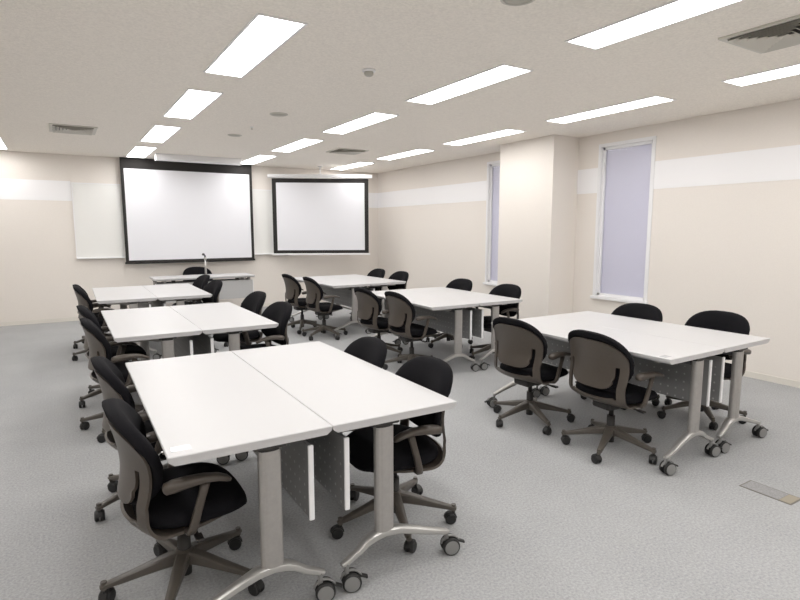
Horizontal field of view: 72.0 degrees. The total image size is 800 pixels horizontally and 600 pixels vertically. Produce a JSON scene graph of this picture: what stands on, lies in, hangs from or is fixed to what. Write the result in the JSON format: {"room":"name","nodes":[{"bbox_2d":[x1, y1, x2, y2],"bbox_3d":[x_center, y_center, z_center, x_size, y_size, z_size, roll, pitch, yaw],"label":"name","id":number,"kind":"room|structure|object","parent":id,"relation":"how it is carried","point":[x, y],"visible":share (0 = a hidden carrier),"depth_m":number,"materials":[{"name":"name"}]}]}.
{"room":"seminar room","nodes":[
{"label":"seminar room","id":0,"kind":"room"},
{"bbox_2d":[0,150,377,321],"bbox_3d":[-4.096,-1.084,9.673,8.830,2.657,0.150,-5,9,-31],"label":"wall","id":1,"kind":"structure","parent":0,"point":[40,267],"depth_m":8.85,"materials":[{"name":"beige paint"}]},
{"bbox_2d":[0,300,327,325],"bbox_3d":[-4.054,0.211,9.771,8.430,0.062,0.008,-5,9,-31],"label":"baseboard","id":2,"kind":"structure","parent":1,"relation":"attached to","point":[13,323],"depth_m":8.78,"materials":[{"name":"white plastic"}]},
{"bbox_2d":[71,182,284,258],"bbox_3d":[-3.676,-1.386,9.762,3.630,1.217,0.075,-5,9,-31],"label":"whiteboard","id":3,"kind":"object","parent":1,"relation":"attached to","point":[97,207],"visible":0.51,"depth_m":9.07,"materials":[{"name":"white ceramic"}]},
{"bbox_2d":[77,253,284,258],"bbox_3d":[-3.668,-0.790,9.827,3.630,0.018,0.047,-4,9,-31],"label":"tray","id":4,"kind":"object","parent":3,"relation":"on","point":[107,255],"depth_m":9.12,"materials":[{"name":"white paint"}]},
{"bbox_2d":[0,178,377,207],"bbox_3d":[-4.056,-1.831,9.511,8.430,0.310,0.004,-5,9,-31],"label":"trim","id":5,"kind":"structure","parent":1,"relation":"attached to","point":[13,189],"depth_m":8.56,"materials":[{"name":"white paint"}]},
{"bbox_2d":[0,302,799,599],"bbox_3d":[-0.501,1.022,4.058,8.830,0.100,13.960,-5,9,-31],"label":"floor","id":6,"kind":"structure","parent":0,"point":[537,519],"depth_m":2.96,"materials":[{"name":"grey carpet"}]},
{"bbox_2d":[73,284,111,348],"bbox_3d":[-3.882,0.189,7.048,0.631,0.796,0.598,5,9,35],"label":"office chair","id":7,"kind":"object","parent":6,"relation":"on","point":[82,340],"visible":0.14,"depth_m":6.95,"materials":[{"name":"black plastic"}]},
{"bbox_2d":[72,286,114,360],"bbox_3d":[-3.459,0.251,6.363,0.624,0.844,0.624,-5,9,-33],"label":"office chair","id":8,"kind":"object","parent":6,"relation":"on","point":[83,299],"visible":0.38,"depth_m":6.14,"materials":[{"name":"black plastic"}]},
{"bbox_2d":[76,305,146,407],"bbox_3d":[-2.493,0.455,4.770,0.630,0.846,0.598,4,9,31],"label":"office chair","id":9,"kind":"object","parent":6,"relation":"on","point":[84,312],"visible":0.28,"depth_m":4.64,"materials":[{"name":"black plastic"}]},
{"bbox_2d":[79,318,149,442],"bbox_3d":[-2.066,0.536,4.123,0.617,0.844,0.624,-5,9,-33],"label":"office chair","id":10,"kind":"object","parent":6,"relation":"on","point":[98,345],"visible":0.42,"depth_m":3.89,"materials":[{"name":"black fabric"}]},
{"bbox_2d":[92,286,161,359],"bbox_3d":[-3.396,0.265,6.758,0.677,0.720,1.643,-4,8,-30],"label":"folding table","id":11,"kind":"object","parent":6,"relation":"on","point":[133,296],"visible":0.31,"depth_m":6.37,"materials":[{"name":"white laminate"},{"name":"brushed aluminium"},{"name":"polished aluminium"}]},
{"bbox_2d":[90,356,168,521],"bbox_3d":[-1.367,0.696,2.978,0.630,0.820,0.598,4,9,31],"label":"office chair","id":12,"kind":"object","parent":6,"relation":"on","point":[111,380],"visible":0.38,"depth_m":2.79,"materials":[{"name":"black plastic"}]},
{"bbox_2d":[101,306,201,412],"bbox_3d":[-2.173,0.523,4.734,0.677,0.720,1.643,-4,9,-31],"label":"folding table","id":13,"kind":"object","parent":6,"relation":"on","point":[163,324],"visible":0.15,"depth_m":4.39,"materials":[{"name":"white laminate"},{"name":"brushed aluminium"},{"name":"polished aluminium"}]},
{"bbox_2d":[143,283,218,352],"bbox_3d":[-2.863,0.224,7.072,0.677,0.720,1.643,-4,8,-30],"label":"folding table","id":14,"kind":"object","parent":6,"relation":"on","point":[180,293],"visible":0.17,"depth_m":6.70,"materials":[{"name":"white laminate"},{"name":"grey metal"},{"name":"aluminium"}]},
{"bbox_2d":[98,398,264,599],"bbox_3d":[-0.923,0.788,2.256,0.623,0.820,0.644,-5,9,-31],"label":"office chair","id":15,"kind":"object","parent":6,"relation":"on","point":[171,502],"visible":0.98,"depth_m":2.12,"materials":[{"name":"black fabric"}]},
{"bbox_2d":[172,274,209,305],"bbox_3d":[-2.917,0.075,7.739,0.616,0.846,0.636,-5,9,-35],"label":"office chair","id":16,"kind":"object","parent":6,"relation":"on","point":[201,281],"visible":0.26,"depth_m":7.76,"materials":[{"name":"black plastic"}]},
{"bbox_2d":[183,267,212,301],"bbox_3d":[-3.455,-0.149,9.542,0.638,0.829,0.634,-5,9,-31],"label":"office chair","id":17,"kind":"object","parent":6,"relation":"on","point":[191,270],"visible":0.16,"depth_m":9.66,"materials":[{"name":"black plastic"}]},
{"bbox_2d":[149,273,254,302],"bbox_3d":[-3.271,-0.046,9.187,1.643,0.720,0.677,-5,9,-31],"label":"folding table","id":18,"kind":"object","parent":6,"relation":"on","point":[241,286],"visible":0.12,"depth_m":9.17,"materials":[{"name":"white laminate"},{"name":"light grey metal"},{"name":"aluminium"}]},
{"bbox_2d":[202,253,207,274],"bbox_3d":[-3.188,-0.579,9.029,0.130,0.376,0.130,-5,9,-31],"label":"desk microphone","id":19,"kind":"object","parent":18,"relation":"on","point":[203,254],"visible":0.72,"depth_m":9.02,"materials":[{"name":"grey metal"}]},
{"bbox_2d":[185,280,228,346],"bbox_3d":[-2.456,0.191,6.827,0.610,0.844,0.622,-6,9,-37],"label":"office chair","id":20,"kind":"object","parent":6,"relation":"on","point":[214,287],"visible":0.33,"depth_m":6.89,"materials":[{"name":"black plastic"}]},
{"bbox_2d":[169,302,278,354],"bbox_3d":[-1.643,0.481,5.054,0.677,0.720,1.643,-4,9,-31],"label":"folding table","id":21,"kind":"object","parent":6,"relation":"on","point":[231,319],"visible":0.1,"depth_m":4.63,"materials":[{"name":"white laminate"},{"name":"grey metal"},{"name":"aluminium"}]},
{"bbox_2d":[125,351,341,599],"bbox_3d":[-0.930,0.782,2.696,0.677,0.721,1.643,-4,8,-31],"label":"folding table","id":22,"kind":"object","parent":6,"relation":"on","point":[200,407],"visible":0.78,"depth_m":2.21,"materials":[{"name":"white laminate"},{"name":"grey metal"},{"name":"aluminium"}]},
{"bbox_2d":[213,291,265,345],"bbox_3d":[-1.643,0.344,5.623,0.638,0.844,0.634,-5,9,-33],"label":"office chair","id":23,"kind":"object","parent":6,"relation":"on","point":[254,302],"visible":0.41,"depth_m":5.52,"materials":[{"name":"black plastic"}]},
{"bbox_2d":[240,301,291,349],"bbox_3d":[-1.200,0.451,4.797,0.631,0.846,0.598,5,9,34],"label":"office chair","id":24,"kind":"object","parent":6,"relation":"on","point":[280,312],"visible":0.37,"depth_m":4.79,"materials":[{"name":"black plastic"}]},
{"bbox_2d":[282,274,321,333],"bbox_3d":[-1.459,0.028,8.093,0.610,0.844,0.622,-5,9,-31],"label":"office chair","id":25,"kind":"object","parent":6,"relation":"on","point":[293,287],"visible":0.74,"depth_m":7.89,"materials":[{"name":"black plastic"}]},
{"bbox_2d":[302,277,347,340],"bbox_3d":[-1.012,0.090,7.608,0.627,0.844,0.641,-4,8,-28],"label":"office chair","id":26,"kind":"object","parent":6,"relation":"on","point":[315,293],"visible":1,"depth_m":7.42,"materials":[{"name":"black plastic"}]},
{"bbox_2d":[289,276,370,336],"bbox_3d":[-1.099,0.063,8.326,0.677,0.720,1.643,-5,9,-33],"label":"folding table","id":27,"kind":"object","parent":6,"relation":"on","point":[343,288],"visible":0.6,"depth_m":8.16,"materials":[{"name":"white laminate"}]},
{"bbox_2d":[231,341,464,592],"bbox_3d":[-0.397,0.742,3.013,0.677,0.720,1.643,-4,8,-31],"label":"folding table","id":28,"kind":"object","parent":6,"relation":"on","point":[348,392],"visible":0.68,"depth_m":2.45,"materials":[{"name":"white laminate"}]},
{"bbox_2d":[340,336,386,433],"bbox_3d":[-0.402,0.654,3.293,0.623,0.819,0.641,-4,8,-27],"label":"office chair","id":29,"kind":"object","parent":6,"relation":"on","point":[372,350],"visible":0.22,"depth_m":3.31,"materials":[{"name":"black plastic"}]},
{"bbox_2d":[325,274,405,318],"bbox_3d":[-0.579,0.019,8.662,0.677,0.720,1.643,-5,9,-33],"label":"folding table","id":30,"kind":"object","parent":6,"relation":"on","point":[382,283],"visible":0.2,"depth_m":8.26,"materials":[{"name":"white laminate"}]},
{"bbox_2d":[350,268,384,320],"bbox_3d":[-0.543,-0.077,8.912,0.641,0.844,0.628,-5,9,-31],"label":"office chair","id":31,"kind":"object","parent":6,"relation":"on","point":[380,273],"visible":0.23,"depth_m":8.98,"materials":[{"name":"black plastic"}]},
{"bbox_2d":[354,287,402,356],"bbox_3d":[-0.222,0.247,6.477,0.634,0.819,0.638,-5,9,-31],"label":"office chair","id":32,"kind":"object","parent":6,"relation":"on","point":[369,305],"visible":0.77,"depth_m":6.26,"materials":[{"name":"black plastic"}]},
{"bbox_2d":[374,271,408,303],"bbox_3d":[-0.148,-0.009,8.387,0.623,0.846,0.600,3,8,22],"label":"office chair","id":33,"kind":"object","parent":6,"relation":"on","point":[399,275],"visible":0.27,"depth_m":8.39,"materials":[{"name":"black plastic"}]},
{"bbox_2d":[330,356,456,553],"bbox_3d":[-0.064,0.722,2.759,0.630,0.819,0.640,-4,8,-26],"label":"office chair","id":34,"kind":"object","parent":6,"relation":"on","point":[414,451],"visible":0.83,"depth_m":2.70,"materials":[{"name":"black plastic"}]},
{"bbox_2d":[383,291,437,369],"bbox_3d":[0.140,0.313,5.855,0.641,0.844,0.628,-4,8,-28],"label":"office chair","id":35,"kind":"object","parent":6,"relation":"on","point":[402,312],"visible":0.81,"depth_m":5.65,"materials":[{"name":"black plastic"}]},
{"bbox_2d":[371,289,480,371],"bbox_3d":[0.163,0.324,6.275,0.677,0.720,1.643,-4,8,-30],"label":"folding table","id":36,"kind":"object","parent":6,"relation":"on","point":[451,314],"visible":0.58,"depth_m":5.85,"materials":[{"name":"white laminate"}]},
{"bbox_2d":[426,278,472,347],"bbox_3d":[0.607,0.158,7.069,0.638,0.844,0.634,-5,9,-31],"label":"office chair","id":37,"kind":"object","parent":6,"relation":"on","point":[460,283],"visible":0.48,"depth_m":7.09,"materials":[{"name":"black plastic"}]},
{"bbox_2d":[401,287,522,369],"bbox_3d":[0.696,0.284,6.589,0.677,0.720,1.643,-4,8,-30],"label":"folding table","id":38,"kind":"object","parent":6,"relation":"on","point":[489,301],"visible":0.38,"depth_m":5.96,"materials":[{"name":"white laminate"}]},
{"bbox_2d":[469,284,520,359],"bbox_3d":[1.048,0.249,6.352,0.624,0.844,0.641,-5,9,-31],"label":"office chair","id":39,"kind":"object","parent":6,"relation":"on","point":[506,290],"visible":0.41,"depth_m":6.33,"materials":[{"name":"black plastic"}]},
{"bbox_2d":[493,317,575,435],"bbox_3d":[0.984,0.529,4.233,0.616,0.830,0.636,-5,9,-33],"label":"office chair","id":40,"kind":"object","parent":6,"relation":"on","point":[520,347],"visible":0.99,"depth_m":4.08,"materials":[{"name":"black plastic"}]},
{"bbox_2d":[484,316,724,475],"bbox_3d":[1.413,0.604,4.081,0.677,0.721,1.643,-5,9,-32],"label":"folding table","id":41,"kind":"object","parent":6,"relation":"on","point":[685,366],"visible":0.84,"depth_m":3.70,"materials":[{"name":"white laminate"}]},
{"bbox_2d":[561,329,664,464],"bbox_3d":[1.412,0.600,3.674,0.626,0.830,0.598,4,8,30],"label":"office chair","id":42,"kind":"object","parent":6,"relation":"on","point":[602,368],"visible":1,"depth_m":3.53,"materials":[{"name":"black plastic"}]},
{"bbox_2d":[581,303,662,409],"bbox_3d":[1.939,0.456,4.794,0.624,0.829,0.624,-5,9,-31],"label":"office chair","id":43,"kind":"object","parent":6,"relation":"on","point":[634,310],"visible":0.25,"depth_m":4.80,"materials":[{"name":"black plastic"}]},
{"bbox_2d":[539,311,769,453],"bbox_3d":[1.937,0.562,4.410,0.677,0.720,1.643,-5,9,-32],"label":"folding table","id":44,"kind":"object","parent":6,"relation":"on","point":[734,344],"visible":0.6,"depth_m":3.89,"materials":[{"name":"white laminate"}]},
{"bbox_2d":[657,310,750,430],"bbox_3d":[2.374,0.514,4.337,0.638,0.829,0.634,-5,9,-31],"label":"office chair","id":45,"kind":"object","parent":6,"relation":"on","point":[725,321],"visible":0.43,"depth_m":4.32,"materials":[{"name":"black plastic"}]},
{"bbox_2d":[739,480,799,504],"bbox_3d":[2.096,1.089,3.121,0.132,0.006,0.270,-5,9,-31],"label":"floor outlet","id":46,"kind":"object","parent":6,"relation":"in","point":[762,489],"visible":1,"depth_m":3.11,"materials":[{"name":"grey metal"}]},
{"bbox_2d":[0,0,799,172],"bbox_3d":[-0.503,-1.713,3.708,8.830,0.100,13.960,-5,9,-31],"label":"ceiling","id":47,"kind":"structure","parent":0,"point":[116,67],"depth_m":4.17,"materials":[{"name":"white paint"}]},
{"bbox_2d":[0,136,7,149],"bbox_3d":[-5.548,-2.134,7.483,0.293,0.018,1.328,-5,9,-31],"label":"recessed light","id":48,"kind":"object","parent":47,"relation":"in","point":[2,144],"visible":1,"depth_m":7.73,"materials":[{"name":"white paint"}]},
{"bbox_2d":[0,139,6,148],"bbox_3d":[-5.548,-2.141,7.482,0.265,0.004,1.300,-4,9,-31],"label":"diffuser","id":49,"kind":"object","parent":48,"relation":"attached to","point":[2,145],"depth_m":7.75,"materials":[{"name":"white plastic"}]},
{"bbox_2d":[49,123,97,134],"bbox_3d":[-3.853,-2.005,6.492,0.480,0.024,0.560,-5,9,-31],"label":"ceiling vent","id":50,"kind":"object","parent":47,"relation":"in","point":[53,127],"visible":1,"depth_m":6.43,"materials":[{"name":"grey metal"}]},
{"bbox_2d":[125,146,156,157],"bbox_3d":[-3.978,-2.257,8.443,0.293,0.018,1.328,-5,9,-31],"label":"recessed light","id":51,"kind":"object","parent":47,"relation":"in","point":[137,151],"visible":1,"depth_m":8.35,"materials":[{"name":"white paint"}]},
{"bbox_2d":[140,125,181,142],"bbox_3d":[-3.002,-2.057,6.872,0.293,0.018,1.328,-5,9,-31],"label":"recessed light","id":52,"kind":"object","parent":47,"relation":"in","point":[157,133],"visible":1,"depth_m":6.79,"materials":[{"name":"white paint"}]},
{"bbox_2d":[119,157,254,263],"bbox_3d":[-3.651,-1.536,9.654,2.194,1.748,0.026,-5,9,-31],"label":"projection screen","id":53,"kind":"object","parent":47,"relation":"hanging from","point":[174,212],"visible":0.98,"depth_m":9.60,"materials":[{"name":"white fabric"}]},
{"bbox_2d":[163,88,222,118],"bbox_3d":[-2.006,-1.852,5.267,0.293,0.018,1.328,-5,9,-31],"label":"recessed light","id":54,"kind":"object","parent":47,"relation":"in","point":[191,102],"visible":1,"depth_m":5.17,"materials":[{"name":"white paint"}]},
{"bbox_2d":[154,153,241,165],"bbox_3d":[-3.260,-2.281,8.956,1.332,0.103,0.146,-5,9,-31],"label":"ceiling fixture","id":55,"kind":"object","parent":47,"relation":"attached to","point":[158,156],"visible":1,"depth_m":8.88,"materials":[{"name":"white paint"}]},
{"bbox_2d":[228,134,241,136],"bbox_3d":[-2.078,-2.068,6.923,0.170,0.010,0.170,-5,9,-31],"label":"ceiling speaker","id":56,"kind":"object","parent":47,"relation":"attached to","point":[232,135],"visible":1,"depth_m":6.91,"materials":[{"name":"grey paint"}]},
{"bbox_2d":[203,12,307,77],"bbox_3d":[-1.004,-1.646,3.654,0.293,0.018,1.328,-5,9,-31],"label":"recessed light","id":57,"kind":"object","parent":47,"relation":"in","point":[263,34],"visible":1,"depth_m":3.52,"materials":[{"name":"white paint"}]},
{"bbox_2d":[242,155,276,164],"bbox_3d":[-2.453,-2.377,9.374,0.293,0.018,1.328,-5,9,-31],"label":"recessed light","id":58,"kind":"object","parent":47,"relation":"in","point":[259,158],"visible":0.94,"depth_m":9.31,"materials":[{"name":"white paint"}]},
{"bbox_2d":[270,112,287,116],"bbox_3d":[-1.247,-1.908,5.671,0.184,0.010,0.184,-5,9,-31],"label":"ceiling speaker","id":59,"kind":"object","parent":47,"relation":"attached to","point":[277,114],"visible":1,"depth_m":5.65,"materials":[{"name":"grey paint"}]},
{"bbox_2d":[270,138,323,151],"bbox_3d":[-1.478,-2.177,7.803,0.293,0.018,1.328,-5,9,-31],"label":"recessed light","id":60,"kind":"object","parent":47,"relation":"in","point":[304,142],"visible":1,"depth_m":7.76,"materials":[{"name":"white paint"}]},
{"bbox_2d":[267,166,371,254],"bbox_3d":[-1.500,-1.686,10.444,1.953,1.662,0.100,-1,7,-5],"label":"projection screen","id":61,"kind":"object","parent":47,"relation":"hanging from","point":[311,216],"visible":1,"depth_m":10.45,"materials":[{"name":"white fabric"}]},
{"bbox_2d":[326,148,368,154],"bbox_3d":[-0.797,-2.241,8.324,0.500,0.024,0.460,-5,9,-31],"label":"ceiling vent","id":62,"kind":"object","parent":47,"relation":"in","point":[337,150],"visible":1,"depth_m":8.25,"materials":[{"name":"grey metal"}]},
{"bbox_2d":[331,162,373,169],"bbox_3d":[-0.921,-2.498,10.310,0.293,0.018,1.328,-5,9,-31],"label":"recessed light","id":63,"kind":"object","parent":47,"relation":"in","point":[358,164],"visible":1,"depth_m":10.20,"materials":[{"name":"white paint"}]},
{"bbox_2d":[321,112,398,133],"bbox_3d":[-0.482,-1.972,6.198,0.293,0.018,1.328,-5,9,-31],"label":"recessed light","id":64,"kind":"object","parent":47,"relation":"in","point":[372,118],"visible":1,"depth_m":6.10,"materials":[{"name":"white paint"}]},
{"bbox_2d":[362,68,375,76],"bbox_3d":[-0.232,-1.690,4.104,0.100,0.046,0.100,-5,9,-31],"label":"smoke detector","id":65,"kind":"object","parent":47,"relation":"attached to","point":[368,72],"visible":1,"depth_m":4.08,"materials":[{"name":"white paint"}]},
{"bbox_2d":[375,149,434,159],"bbox_3d":[0.055,-2.297,8.739,0.293,0.018,1.328,-5,9,-31],"label":"recessed light","id":66,"kind":"object","parent":47,"relation":"in","point":[416,151],"visible":1,"depth_m":8.70,"materials":[{"name":"white paint"}]},
{"bbox_2d":[405,64,532,104],"bbox_3d":[0.520,-1.766,4.584,0.293,0.018,1.328,-5,9,-31],"label":"recessed light","id":67,"kind":"object","parent":47,"relation":"in","point":[502,72],"visible":1,"depth_m":4.47,"materials":[{"name":"white paint"}]},
{"bbox_2d":[442,129,525,145],"bbox_3d":[1.051,-2.093,7.134,0.293,0.018,1.328,-5,9,-31],"label":"recessed light","id":68,"kind":"object","parent":47,"relation":"in","point":[505,132],"visible":1,"depth_m":7.08,"materials":[{"name":"white paint"}]},
{"bbox_2d":[500,0,534,5],"bbox_3d":[0.607,-1.545,2.826,0.184,0.010,0.184,-5,9,-31],"label":"ceiling speaker","id":69,"kind":"object","parent":47,"relation":"attached to","point":[505,2],"visible":1,"depth_m":2.87,"materials":[{"name":"grey paint"}]},
{"bbox_2d":[503,0,531,4],"bbox_3d":[0.607,-1.544,2.826,0.160,0.005,0.160,-4,9,-31],"label":"grille","id":70,"kind":"object","parent":69,"relation":"attached to","point":[506,2],"depth_m":2.87,"materials":[{"name":"grey"}]},
{"bbox_2d":[545,95,675,123],"bbox_3d":[2.053,-1.887,5.520,0.293,0.018,1.328,-5,9,-31],"label":"recessed light","id":71,"kind":"object","parent":47,"relation":"in","point":[653,100],"visible":1,"depth_m":5.44,"materials":[{"name":"white paint"}]},
{"bbox_2d":[565,0,743,49],"bbox_3d":[1.511,-1.563,2.988,0.293,0.018,1.328,-5,9,-31],"label":"recessed light","id":72,"kind":"object","parent":47,"relation":"in","point":[675,11],"visible":1,"depth_m":3.14,"materials":[{"name":"white paint"}]},
{"bbox_2d":[718,14,799,53],"bbox_3d":[2.333,-1.605,3.339,0.520,0.024,0.520,-5,9,-31],"label":"ceiling vent","id":73,"kind":"object","parent":47,"relation":"in","point":[784,33],"visible":1,"depth_m":3.36,"materials":[{"name":"white metal"}]},
{"bbox_2d":[721,63,799,86],"bbox_3d":[3.043,-1.683,3.924,0.293,0.018,1.328,-5,9,-31],"label":"recessed light","id":74,"kind":"object","parent":47,"relation":"in","point":[791,70],"visible":1,"depth_m":4.27,"materials":[{"name":"white paint"}]},
{"bbox_2d":[497,135,578,318],"bbox_3d":[1.868,-0.823,7.604,0.460,2.657,0.995,-5,9,-31],"label":"wall column","id":75,"kind":"structure","parent":0,"point":[539,176],"depth_m":7.27,"materials":[{"name":"beige paint"}]},
{"bbox_2d":[378,99,799,380],"bbox_3d":[3.151,-0.633,6.114,0.150,2.657,13.560,-5,9,-31],"label":"wall","id":76,"kind":"structure","parent":0,"point":[735,248],"depth_m":5.95,"materials":[{"name":"beige paint"}]},
{"bbox_2d":[483,160,499,285],"bbox_3d":[1.623,-1.174,8.494,0.185,1.928,0.800,-5,9,-31],"label":"window","id":77,"kind":"structure","parent":76,"relation":"in","point":[493,168],"depth_m":8.73,"materials":[{"name":"white paint"}]},
{"bbox_2d":[491,166,499,280],"bbox_3d":[1.653,-1.177,8.512,0.041,1.870,0.720,-4,9,-31],"label":"roller blind","id":78,"kind":"object","parent":77,"relation":"attached to","point":[495,170],"depth_m":8.71,"materials":[{"name":"fabric"}]},
{"bbox_2d":[378,145,799,207],"bbox_3d":[3.085,-1.383,5.977,0.004,0.310,13.560,-5,9,-31],"label":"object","id":79,"kind":"structure","parent":76,"relation":"attached to","point":[777,163],"depth_m":5.91,"materials":[{"name":"white paint"}]},
{"bbox_2d":[590,136,656,303],"bbox_3d":[2.737,-0.945,6.699,0.185,1.928,0.800,-5,9,-31],"label":"window","id":80,"kind":"structure","parent":76,"relation":"in","point":[625,182],"depth_m":6.72,"materials":[{"name":"white paint"}]},
{"bbox_2d":[601,144,651,297],"bbox_3d":[2.767,-0.949,6.717,0.041,1.870,0.720,-4,9,-31],"label":"roller blind","id":81,"kind":"object","parent":80,"relation":"attached to","point":[626,172],"depth_m":6.71,"materials":[{"name":"fabric"}]},
{"bbox_2d":[743,370,799,387],"bbox_3d":[2.889,0.674,6.118,0.468,0.062,13.560,-5,9,-31],"label":"baseboard","id":82,"kind":"structure","parent":76,"relation":"attached to","point":[769,378],"depth_m":5.36,"materials":[{"name":"white plastic"}]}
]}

